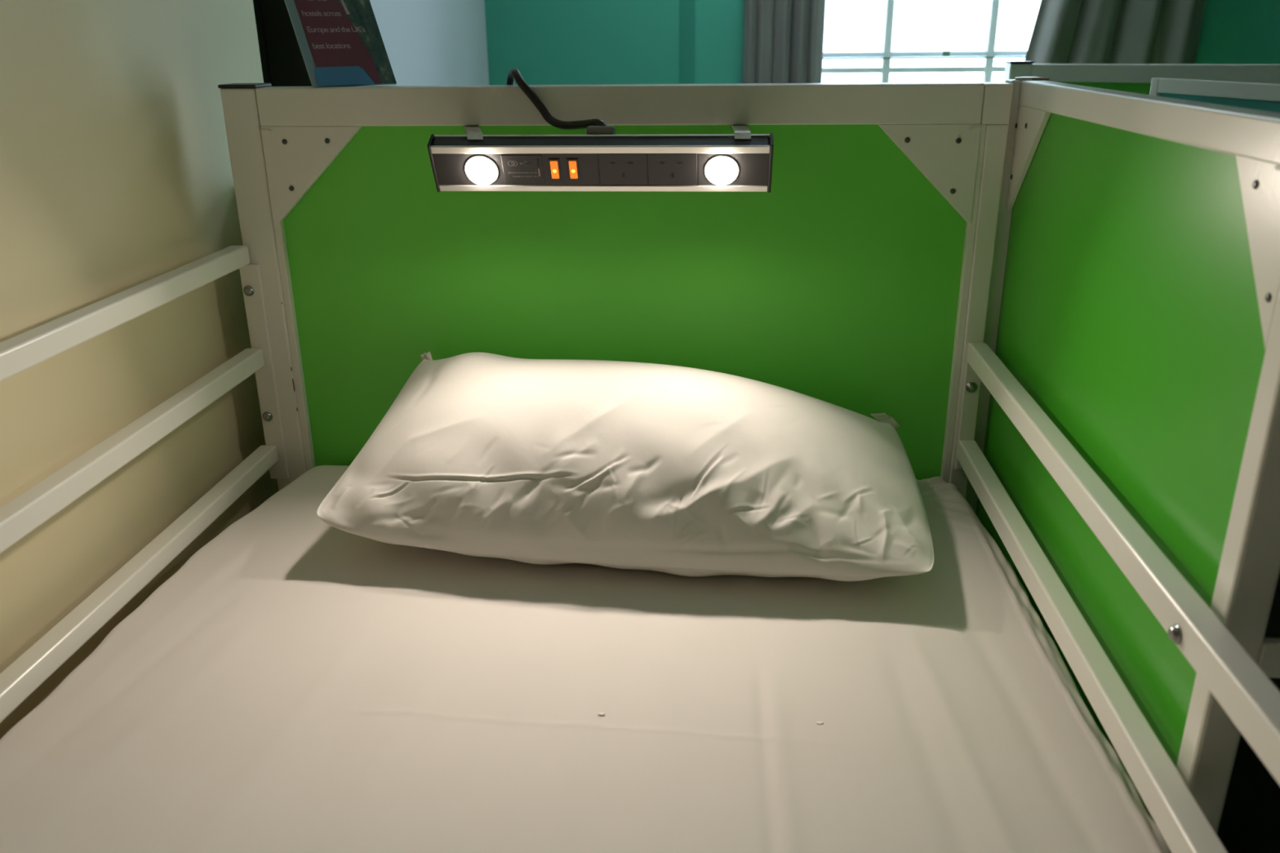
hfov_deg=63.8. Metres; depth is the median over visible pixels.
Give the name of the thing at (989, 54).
window
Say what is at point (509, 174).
print
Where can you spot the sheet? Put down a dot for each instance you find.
(300, 683)
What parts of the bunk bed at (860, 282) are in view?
guard rail, guard rail, guard rail, post, mounting plate, corner plate, rail, headboard panel, corner plate, mounting plate, post, guard rail, guard rail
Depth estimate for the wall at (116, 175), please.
1.23 m
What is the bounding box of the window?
[822,0,1026,82]
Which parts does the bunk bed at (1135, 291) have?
post, corner plate, rail, frame post, frame rail, guard panel, post, panel, corner plate, panel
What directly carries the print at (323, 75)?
attached to the poster at (340, 42)
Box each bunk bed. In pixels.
[0,81,1279,852]
[966,76,1279,852]
[1003,61,1279,94]
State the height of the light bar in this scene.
0.080 m
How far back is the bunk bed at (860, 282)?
1.39 m
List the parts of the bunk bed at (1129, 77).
post, panel, rail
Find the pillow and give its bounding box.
[316,351,933,581]
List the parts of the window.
meeting rail, meeting rail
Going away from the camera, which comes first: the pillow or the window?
the pillow
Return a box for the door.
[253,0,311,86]
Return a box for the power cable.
[506,67,607,129]
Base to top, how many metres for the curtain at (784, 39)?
1.744 m
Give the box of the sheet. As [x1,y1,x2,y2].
[0,465,1171,852]
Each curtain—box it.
[742,0,826,83]
[1024,0,1205,63]
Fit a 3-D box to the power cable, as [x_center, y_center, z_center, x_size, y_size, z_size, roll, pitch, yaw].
[-0.217,0.421,1.717,0.452,1.928,0.108,9,23,23]
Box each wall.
[0,0,488,739]
[484,0,1279,84]
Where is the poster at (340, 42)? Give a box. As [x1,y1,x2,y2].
[284,0,396,88]
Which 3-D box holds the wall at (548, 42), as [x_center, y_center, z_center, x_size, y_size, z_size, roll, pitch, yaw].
[1.212,-0.611,3.226,3.570,2.750,0.160,1,21,4]
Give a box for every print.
[314,66,374,85]
[507,172,537,177]
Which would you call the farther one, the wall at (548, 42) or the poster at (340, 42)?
the wall at (548, 42)
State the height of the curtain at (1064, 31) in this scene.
1.745 m
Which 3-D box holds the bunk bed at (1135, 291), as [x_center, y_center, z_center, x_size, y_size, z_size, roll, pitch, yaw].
[1.419,0.566,1.305,1.935,1.906,0.901,1,21,4]
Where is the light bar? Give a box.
[426,124,773,192]

